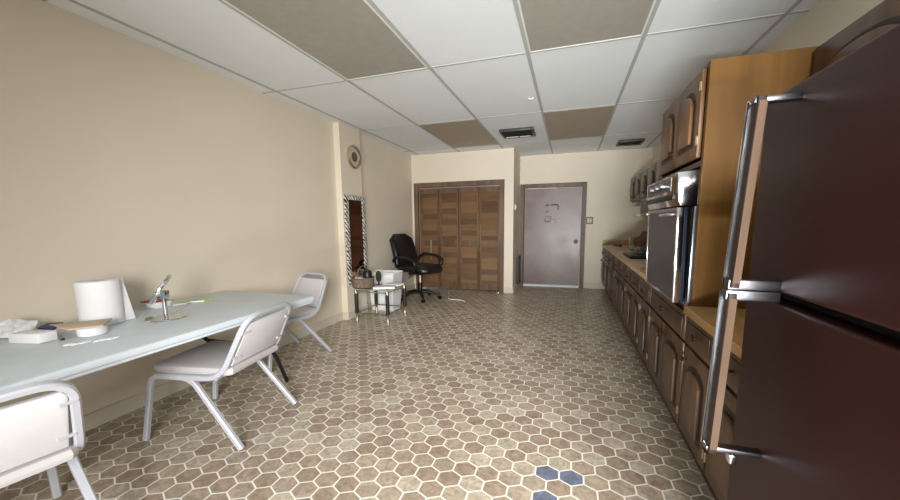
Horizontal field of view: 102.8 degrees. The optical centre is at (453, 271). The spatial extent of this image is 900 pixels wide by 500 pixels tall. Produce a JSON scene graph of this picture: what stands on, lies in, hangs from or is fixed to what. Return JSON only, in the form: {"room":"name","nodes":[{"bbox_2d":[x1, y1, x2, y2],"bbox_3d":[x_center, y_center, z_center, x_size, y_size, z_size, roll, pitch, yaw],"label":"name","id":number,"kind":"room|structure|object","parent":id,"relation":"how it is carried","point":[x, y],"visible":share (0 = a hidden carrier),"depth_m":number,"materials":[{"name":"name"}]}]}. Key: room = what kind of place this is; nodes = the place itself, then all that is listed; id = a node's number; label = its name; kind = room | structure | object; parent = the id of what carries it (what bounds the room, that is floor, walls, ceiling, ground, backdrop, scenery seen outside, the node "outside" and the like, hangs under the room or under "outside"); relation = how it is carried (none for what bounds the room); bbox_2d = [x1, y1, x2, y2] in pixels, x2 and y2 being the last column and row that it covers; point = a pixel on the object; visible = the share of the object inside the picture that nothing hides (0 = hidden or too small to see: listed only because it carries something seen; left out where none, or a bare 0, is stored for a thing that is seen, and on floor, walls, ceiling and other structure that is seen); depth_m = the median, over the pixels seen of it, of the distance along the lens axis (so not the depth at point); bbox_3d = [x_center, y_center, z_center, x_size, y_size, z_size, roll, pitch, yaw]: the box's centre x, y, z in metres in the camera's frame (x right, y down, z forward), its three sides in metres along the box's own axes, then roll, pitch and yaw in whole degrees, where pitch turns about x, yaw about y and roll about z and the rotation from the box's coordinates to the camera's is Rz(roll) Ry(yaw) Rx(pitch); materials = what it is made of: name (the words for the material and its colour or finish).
{"room":"kitchen","nodes":[
{"label":"kitchen","id":0,"kind":"room"},
{"bbox_2d":[0,0,413,420],"bbox_3d":[-1.977,-0.410,2.878,0.100,2.513,8.030,2,8,18],"label":"wall","id":1,"kind":"structure","parent":0,"point":[140,163],"depth_m":2.43,"materials":[{"name":"beige paint"}]},
{"bbox_2d":[69,312,343,437],"bbox_3d":[-2.269,0.941,1.914,0.013,0.100,5.680,2,8,18],"label":"baseboard","id":2,"kind":"structure","parent":1,"relation":"attached to","point":[99,417],"depth_m":2.43,"materials":[{"name":"beige paint"}]},
{"bbox_2d":[367,283,414,308],"bbox_3d":[-0.990,0.392,5.866,0.013,0.100,1.800,2,8,18],"label":"baseboard","id":3,"kind":"structure","parent":1,"relation":"attached to","point":[412,286],"depth_m":6.39,"materials":[{"name":"beige paint"}]},
{"bbox_2d":[333,122,366,311],"bbox_3d":[-1.314,-0.605,4.640,0.080,2.413,0.450,2,8,18],"label":"wall column","id":4,"kind":"structure","parent":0,"point":[348,179],"depth_m":4.46,"materials":[{"name":"beige paint"}]},
{"bbox_2d":[346,145,360,168],"bbox_3d":[-1.255,-1.444,4.542,0.042,0.284,0.284,2,8,18],"label":"clock","id":5,"kind":"object","parent":4,"relation":"attached to","point":[353,155],"visible":1,"depth_m":4.52,"materials":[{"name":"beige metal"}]},
{"bbox_2d":[343,305,367,319],"bbox_3d":[-1.298,0.542,4.787,0.093,0.100,0.463,2,8,18],"label":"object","id":6,"kind":"structure","parent":4,"relation":"attached to","point":[346,315],"depth_m":4.63,"materials":[{"name":"beige paint"}]},
{"bbox_2d":[344,194,367,284],"bbox_3d":[-1.255,-0.407,4.670,0.028,1.130,0.454,2,8,18],"label":"mirror","id":7,"kind":"object","parent":4,"relation":"attached to","point":[355,225],"visible":0.89,"depth_m":4.63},
{"bbox_2d":[348,200,364,276],"bbox_3d":[-1.258,-0.407,4.671,0.012,1.010,0.310,2,8,18],"label":"mirror glass","id":8,"kind":"object","parent":7,"relation":"attached to","point":[356,222],"depth_m":4.67,"materials":[{"name":"brown mirror"}]},
{"bbox_2d":[0,286,714,499],"bbox_3d":[0.100,0.891,2.757,4.210,0.080,8.930,2,8,18],"label":"floor","id":9,"kind":"structure","parent":0,"point":[530,392],"depth_m":2.21,"materials":[{"name":"tile"}]},
{"bbox_2d":[0,380,97,499],"bbox_3d":[-1.618,0.704,1.202,0.701,0.748,0.529,4,9,29],"label":"chair","id":10,"kind":"object","parent":9,"relation":"on","point":[35,438],"visible":1,"depth_m":1.16,"materials":[{"name":"white plastic"}]},
{"bbox_2d":[0,291,313,390],"bbox_3d":[-1.846,0.669,1.700,0.898,0.674,2.505,2,8,18],"label":"folding table","id":11,"kind":"object","parent":9,"relation":"on","point":[20,364],"visible":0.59,"depth_m":1.74,"materials":[{"name":"white plastic"}]},
{"bbox_2d":[0,319,37,338],"bbox_3d":[-2.186,0.278,1.768,0.119,0.090,0.184,2,8,18],"label":"crumpled paper","id":12,"kind":"object","parent":11,"relation":"on","point":[8,326],"visible":0.76,"depth_m":1.76,"materials":[{"name":"white paper"}]},
{"bbox_2d":[8,330,57,343],"bbox_3d":[-1.975,0.307,1.689,0.162,0.048,0.070,0,8,4],"label":"box","id":13,"kind":"object","parent":11,"relation":"on","point":[25,336],"visible":1,"depth_m":1.66,"materials":[{"name":"white paper"}]},
{"bbox_2d":[37,318,111,329],"bbox_3d":[-1.879,0.269,1.775,0.314,0.011,0.178,-3,8,-15],"label":"flap","id":14,"kind":"object","parent":11,"relation":"on","point":[101,322],"visible":1,"depth_m":1.77,"materials":[{"name":"beige cardboard"}]},
{"bbox_2d":[63,336,119,345],"bbox_3d":[-1.674,0.325,1.665,0.191,0.012,0.038,-7,10,-38],"label":"scrap","id":15,"kind":"object","parent":11,"relation":"on","point":[115,337],"visible":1,"depth_m":1.66,"materials":[{"name":"white paper"}]},
{"bbox_2d":[76,323,107,337],"bbox_3d":[-1.796,0.293,1.788,0.116,0.045,0.116,2,8,18],"label":"tub","id":16,"kind":"object","parent":11,"relation":"on","point":[88,332],"visible":0.59,"depth_m":1.75,"materials":[{"name":"white plastic"}]},
{"bbox_2d":[73,277,135,325],"bbox_3d":[-1.940,0.168,1.980,0.191,0.246,0.190,-1,8,-5],"label":"paper towel roll","id":17,"kind":"object","parent":11,"relation":"on","point":[97,298],"visible":0.91,"depth_m":1.92,"materials":[{"name":"white paper"}]},
{"bbox_2d":[140,299,170,308],"bbox_3d":[-1.955,0.216,2.361,0.122,0.048,0.112,2,8,18],"label":"sauce cup","id":18,"kind":"object","parent":11,"relation":"on","point":[158,304],"visible":0.67,"depth_m":2.33,"materials":[{"name":"white plastic"}]},
{"bbox_2d":[143,274,187,322],"bbox_3d":[-1.670,0.147,2.071,0.204,0.256,0.204,-1,8,-2],"label":"vanity mirror","id":19,"kind":"object","parent":11,"relation":"on","point":[160,293],"visible":1,"depth_m":2.05,"materials":[{"name":"silver metal"}]},
{"bbox_2d":[154,278,170,302],"bbox_3d":[-1.675,0.109,2.070,0.003,0.164,0.164,33,-11,-30],"label":"mirror glass","id":20,"kind":"object","parent":19,"relation":"attached to","point":[164,287],"depth_m":2.04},
{"bbox_2d":[178,297,213,302],"bbox_3d":[-1.833,0.207,2.580,0.059,0.004,0.220,5,10,37],"label":"card","id":21,"kind":"object","parent":11,"relation":"on","point":[208,297],"visible":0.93,"depth_m":2.59,"materials":[{"name":"paper"}]},
{"bbox_2d":[143,301,296,450],"bbox_3d":[-1.383,0.568,2.186,0.701,0.748,0.529,1,8,9],"label":"chair","id":22,"kind":"object","parent":9,"relation":"on","point":[254,340],"visible":1,"depth_m":2.02,"materials":[{"name":"white plastic"}]},
{"bbox_2d":[268,272,331,370],"bbox_3d":[-1.536,0.420,3.296,0.529,0.748,0.701,4,9,32],"label":"chair","id":23,"kind":"object","parent":9,"relation":"on","point":[306,286],"visible":0.54,"depth_m":3.38,"materials":[{"name":"white metal"}]},
{"bbox_2d":[354,283,406,324],"bbox_3d":[-0.913,0.404,4.576,0.473,0.420,0.518,2,8,18],"label":"glass side table","id":24,"kind":"object","parent":9,"relation":"on","point":[356,291],"visible":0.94,"depth_m":4.40,"materials":[{"name":"clear glass"}]},
{"bbox_2d":[351,265,374,288],"bbox_3d":[-1.131,0.066,4.494,0.299,0.277,0.286,2,8,18],"label":"wicker basket","id":25,"kind":"object","parent":24,"relation":"on","point":[357,283],"visible":0.87,"depth_m":4.39,"materials":[{"name":"brown wicker"}]},
{"bbox_2d":[363,270,371,278],"bbox_3d":[-1.079,0.082,4.527,0.116,0.200,0.116,2,8,18],"label":"round tin","id":26,"kind":"object","parent":25,"relation":"in","point":[366,273],"visible":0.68,"depth_m":4.48,"materials":[{"name":"black metal"}]},
{"bbox_2d":[374,271,381,285],"bbox_3d":[-0.953,0.091,4.593,0.144,0.196,0.101,2,8,18],"label":"mirror","id":27,"kind":"object","parent":24,"relation":"on","point":[378,273],"visible":0.84,"depth_m":4.58,"materials":[{"name":"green plastic"}]},
{"bbox_2d":[373,285,395,288],"bbox_3d":[-0.846,0.198,4.446,0.260,0.022,0.170,-1,8,-2],"label":"paper stack","id":28,"kind":"object","parent":24,"relation":"on","point":[375,286],"visible":1,"depth_m":4.38,"materials":[{"name":"white paper"}]},
{"bbox_2d":[385,282,403,285],"bbox_3d":[-0.756,0.169,4.657,0.200,0.020,0.140,4,9,29],"label":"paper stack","id":29,"kind":"object","parent":24,"relation":"on","point":[390,283],"visible":0.89,"depth_m":4.64,"materials":[{"name":"white paper"}]},
{"bbox_2d":[370,270,402,310],"bbox_3d":[-0.959,0.271,5.119,0.434,0.540,0.324,2,8,18],"label":"waste bin","id":30,"kind":"object","parent":9,"relation":"on","point":[388,276],"visible":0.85,"depth_m":5.03,"materials":[{"name":"white plastic"}]},
{"bbox_2d":[389,233,443,302],"bbox_3d":[-0.587,-0.074,5.756,0.763,1.044,0.744,5,9,34],"label":"office chair","id":31,"kind":"object","parent":9,"relation":"on","point":[405,258],"visible":0.98,"depth_m":5.70,"materials":[{"name":"black leather"}]},
{"bbox_2d":[600,248,611,301],"bbox_3d":[2.799,0.030,5.764,0.743,0.762,1.143,2,8,18],"label":"base cabinet","id":32,"kind":"object","parent":9,"relation":"on","point":[605,259],"visible":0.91,"depth_m":5.74,"materials":[{"name":"brown wood"}]},
{"bbox_2d":[607,253,623,324],"bbox_3d":[2.439,0.185,4.651,0.743,0.762,1.203,2,8,18],"label":"base cabinet","id":33,"kind":"object","parent":9,"relation":"on","point":[614,274],"visible":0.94,"depth_m":4.58,"materials":[{"name":"brown wood"}]},
{"bbox_2d":[617,262,636,349],"bbox_3d":[2.120,0.321,3.666,0.743,0.762,0.873,2,8,18],"label":"base cabinet","id":34,"kind":"object","parent":9,"relation":"on","point":[626,288],"visible":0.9,"depth_m":3.63,"materials":[{"name":"brown wood"}]},
{"bbox_2d":[629,272,654,383],"bbox_3d":[1.871,0.428,2.897,0.743,0.762,0.743,2,8,18],"label":"base cabinet","id":35,"kind":"object","parent":9,"relation":"on","point":[641,302],"visible":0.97,"depth_m":2.88,"materials":[{"name":"brown wood"}]},
{"bbox_2d":[602,240,645,278],"bbox_3d":[2.376,-0.221,4.369,0.720,0.118,4.006,2,8,18],"label":"countertop","id":36,"kind":"structure","parent":35,"relation":"on","point":[617,251],"depth_m":4.70,"materials":[{"name":"beige laminate"}]},
{"bbox_2d":[629,236,636,249],"bbox_3d":[2.615,-0.407,5.193,0.128,0.185,0.128,2,8,18],"label":"glass jar","id":37,"kind":"object","parent":36,"relation":"on","point":[631,238],"visible":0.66,"depth_m":5.16,"materials":[{"name":"clear glass"}]},
{"bbox_2d":[623,253,645,258],"bbox_3d":[2.212,-0.175,4.084,0.440,0.030,0.480,2,8,18],"label":"tray","id":38,"kind":"object","parent":36,"relation":"on","point":[629,255],"visible":0.44,"depth_m":3.97,"materials":[{"name":"black plastic"}]},
{"bbox_2d":[633,246,646,254],"bbox_3d":[2.211,-0.235,4.076,0.300,0.090,0.300,2,8,18],"label":"glass bowl","id":39,"kind":"object","parent":38,"relation":"on","point":[640,249],"visible":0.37,"depth_m":4.03,"materials":[{"name":"glass"}]},
{"bbox_2d":[633,231,646,245],"bbox_3d":[2.453,-0.360,4.510,0.346,0.277,0.475,2,8,18],"label":"bag","id":40,"kind":"object","parent":36,"relation":"on","point":[641,240],"visible":0.3,"depth_m":4.44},
{"bbox_2d":[678,316,740,499],"bbox_3d":[1.388,0.643,1.405,0.743,0.745,0.758,2,8,18],"label":"base cabinet","id":41,"kind":"object","parent":9,"relation":"on","point":[714,468],"visible":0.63,"depth_m":1.57,"materials":[{"name":"brown wood"}]},
{"bbox_2d":[684,306,745,358],"bbox_3d":[1.396,0.254,1.349,0.722,0.041,0.761,2,8,18],"label":"countertop","id":42,"kind":"structure","parent":41,"relation":"on","point":[705,317],"depth_m":1.56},
{"bbox_2d":[646,46,818,450],"bbox_3d":[1.625,-0.056,2.078,0.743,1.945,0.826,2,8,18],"label":"tall cabinet","id":43,"kind":"object","parent":9,"relation":"on","point":[702,129],"visible":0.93,"depth_m":1.73,"materials":[{"name":"brown wood"}]},
{"bbox_2d":[645,170,700,305],"bbox_3d":[1.494,-0.197,2.069,0.624,0.680,0.747,2,8,18],"label":"oven","id":44,"kind":"object","parent":43,"relation":"in","point":[672,225],"visible":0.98,"depth_m":1.89,"materials":[{"name":"metal"}]},
{"bbox_2d":[701,23,899,499],"bbox_3d":[1.028,0.354,0.567,0.886,1.510,0.885,2,8,18],"label":"refrigerator","id":45,"kind":"object","parent":9,"relation":"on","point":[817,415],"visible":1,"depth_m":0.75,"materials":[{"name":"brown metal"}]},
{"bbox_2d":[42,0,819,155],"bbox_3d":[0.073,-1.589,2.422,4.210,0.100,8.930,2,8,18],"label":"ceiling","id":46,"kind":"structure","parent":0,"point":[480,64],"depth_m":2.72,"materials":[{"name":"white tile"}]},
{"bbox_2d":[222,0,427,79],"bbox_3d":[-0.762,-1.503,2.226,0.726,0.008,1.454,2,8,18],"label":"ceiling panel","id":47,"kind":"object","parent":46,"relation":"in","point":[349,38],"visible":1,"depth_m":2.27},
{"bbox_2d":[419,119,497,147],"bbox_3d":[0.138,-1.888,5.007,0.726,0.008,1.454,2,8,18],"label":"ceiling panel","id":48,"kind":"object","parent":46,"relation":"in","point":[464,133],"visible":1,"depth_m":4.87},
{"bbox_2d":[499,127,535,138],"bbox_3d":[0.873,-1.859,4.835,0.440,0.036,0.420,2,8,18],"label":"ceiling vent","id":49,"kind":"object","parent":46,"relation":"in","point":[522,132],"visible":1,"depth_m":4.80,"materials":[{"name":"metal"}]},
{"bbox_2d":[502,130,532,137],"bbox_3d":[0.873,-1.860,4.836,0.384,0.023,0.338,2,8,18],"label":"grille","id":50,"kind":"object","parent":49,"relation":"attached to","point":[522,133],"depth_m":4.87,"materials":[{"name":"metal"}]},
{"bbox_2d":[544,105,614,140],"bbox_3d":[1.570,-1.843,4.550,0.726,0.008,1.454,2,8,18],"label":"ceiling panel","id":51,"kind":"object","parent":46,"relation":"in","point":[593,121],"visible":1,"depth_m":4.39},
{"bbox_2d":[517,0,655,52],"bbox_3d":[0.670,-1.457,1.769,0.726,0.008,1.454,2,8,18],"label":"ceiling panel","id":52,"kind":"object","parent":46,"relation":"in","point":[547,24],"visible":1,"depth_m":2.17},
{"bbox_2d":[616,138,644,146],"bbox_3d":[2.710,-1.970,5.497,0.360,0.034,0.340,2,8,18],"label":"ceiling vent","id":53,"kind":"object","parent":46,"relation":"in","point":[628,142],"visible":1,"depth_m":5.45,"materials":[{"name":"brown metal"}]},
{"bbox_2d":[618,141,641,145],"bbox_3d":[2.710,-1.970,5.498,0.304,0.023,0.269,2,8,18],"label":"grille","id":54,"kind":"object","parent":53,"relation":"attached to","point":[628,143],"depth_m":5.52,"materials":[{"name":"brown metal"}]},
{"bbox_2d":[411,148,514,292],"bbox_3d":[0.152,-0.850,6.332,1.830,2.413,0.100,2,8,18],"label":"wall","id":55,"kind":"structure","parent":0,"point":[491,164],"depth_m":6.11,"materials":[{"name":"beige paint"}]},
{"bbox_2d":[419,186,499,289],"bbox_3d":[0.098,-0.568,6.372,1.464,1.785,0.061,2,8,18],"label":"door","id":56,"kind":"structure","parent":55,"relation":"in","point":[462,224],"depth_m":6.36,"materials":[{"name":"brown wood"}]},
{"bbox_2d":[414,179,504,292],"bbox_3d":[0.088,-0.601,6.338,1.636,1.918,0.052,2,8,18],"label":"trim","id":57,"kind":"structure","parent":55,"relation":"attached to","point":[501,182],"depth_m":6.17,"materials":[{"name":"brown wood"}]},
{"bbox_2d":[419,185,499,188],"bbox_3d":[0.092,-1.466,6.262,1.474,0.018,0.026,2,8,18],"label":"trim","id":58,"kind":"structure","parent":55,"relation":"attached to","point":[482,185],"depth_m":6.24,"materials":[{"name":"metal"}]},
{"bbox_2d":[504,287,512,292],"bbox_3d":[0.950,0.329,6.177,0.145,0.100,0.013,2,8,18],"label":"baseboard","id":59,"kind":"structure","parent":55,"relation":"attached to","point":[506,289],"depth_m":6.17,"materials":[{"name":"beige paint"}]},
{"bbox_2d":[513,149,519,286],"bbox_3d":[1.098,-0.876,6.446,0.100,2.413,0.700,2,8,18],"label":"wall","id":60,"kind":"structure","parent":0,"point":[517,156],"depth_m":6.38,"materials":[{"name":"beige paint"}]},
{"bbox_2d":[513,283,518,292],"bbox_3d":[1.149,0.278,6.537,0.013,0.100,0.800,2,8,18],"label":"baseboard","id":61,"kind":"structure","parent":60,"relation":"attached to","point":[515,287],"depth_m":6.41,"materials":[{"name":"beige paint"}]},
{"bbox_2d":[517,256,520,284],"bbox_3d":[1.221,-0.022,6.662,0.030,0.500,0.340,2,8,18],"label":"grille panel","id":62,"kind":"object","parent":60,"relation":"attached to","point":[518,257],"visible":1,"depth_m":6.65,"materials":[{"name":"grey metal"}]},
{"bbox_2d":[519,147,652,288],"bbox_3d":[2.258,-0.895,6.492,2.280,2.413,0.100,2,8,18],"label":"wall","id":63,"kind":"structure","parent":0,"point":[608,174],"depth_m":6.29,"materials":[{"name":"beige paint"}]},
{"bbox_2d":[523,284,578,287],"bbox_3d":[1.832,0.279,6.766,1.007,0.022,0.061,2,8,18],"label":"trim","id":64,"kind":"structure","parent":63,"relation":"attached to","point":[523,284],"depth_m":6.75,"materials":[{"name":"white metal"}]},
{"bbox_2d":[523,187,581,285],"bbox_3d":[1.812,-0.621,6.611,1.003,1.778,0.124,2,8,18],"label":"door","id":65,"kind":"structure","parent":63,"relation":"in","point":[552,216],"depth_m":6.62,"materials":[{"name":"paint"}]},
{"bbox_2d":[519,182,586,287],"bbox_3d":[1.821,-0.651,6.636,1.165,1.900,0.080,2,8,18],"label":"trim","id":66,"kind":"structure","parent":63,"relation":"attached to","point":[583,185],"depth_m":6.51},
{"bbox_2d":[586,217,592,223],"bbox_3d":[2.425,-0.900,6.375,0.110,0.124,0.018,2,8,18],"label":"light switch","id":67,"kind":"object","parent":63,"relation":"attached to","point":[589,220],"visible":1,"depth_m":6.37,"materials":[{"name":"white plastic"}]},
{"bbox_2d":[584,283,600,288],"bbox_3d":[2.525,0.267,6.507,0.290,0.100,0.013,2,8,18],"label":"baseboard","id":68,"kind":"structure","parent":63,"relation":"attached to","point":[586,285],"depth_m":6.50,"materials":[{"name":"beige paint"}]},
{"bbox_2d":[603,240,628,244],"bbox_3d":[2.379,-0.239,4.367,0.713,0.080,4.003,2,8,18],"label":"backsplash","id":69,"kind":"structure","parent":63,"relation":"attached to","point":[605,242],"depth_m":6.28,"materials":[{"name":"beige laminate"}]},
{"bbox_2d":[652,0,883,164],"bbox_3d":[2.058,-0.337,2.006,0.100,2.513,8.830,2,8,18],"label":"wall","id":70,"kind":"structure","parent":0,"point":[825,19],"depth_m":1.99,"materials":[{"name":"beige paint"}]},
{"bbox_2d":[630,160,660,202],"bbox_3d":[2.477,-1.060,4.063,0.388,0.385,3.685,2,8,18],"label":"upper cabinet","id":71,"kind":"object","parent":70,"relation":"attached to","point":[638,188],"visible":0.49,"depth_m":4.75,"materials":[{"name":"brown wood"}]},
{"bbox_2d":[633,198,653,216],"bbox_3d":[2.550,-0.798,4.429,0.456,0.230,0.920,2,8,18],"label":"range hood","id":72,"kind":"object","parent":71,"relation":"attached to","point":[644,209],"visible":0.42,"depth_m":4.63,"materials":[{"name":"silver metal"}]},
{"bbox_2d":[812,0,899,75],"bbox_3d":[1.417,-0.671,0.692,0.334,0.340,1.746,2,8,18],"label":"upper cabinet","id":73,"kind":"object","parent":70,"relation":"attached to","point":[886,15],"visible":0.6,"depth_m":1.28,"materials":[{"name":"brown wood"}]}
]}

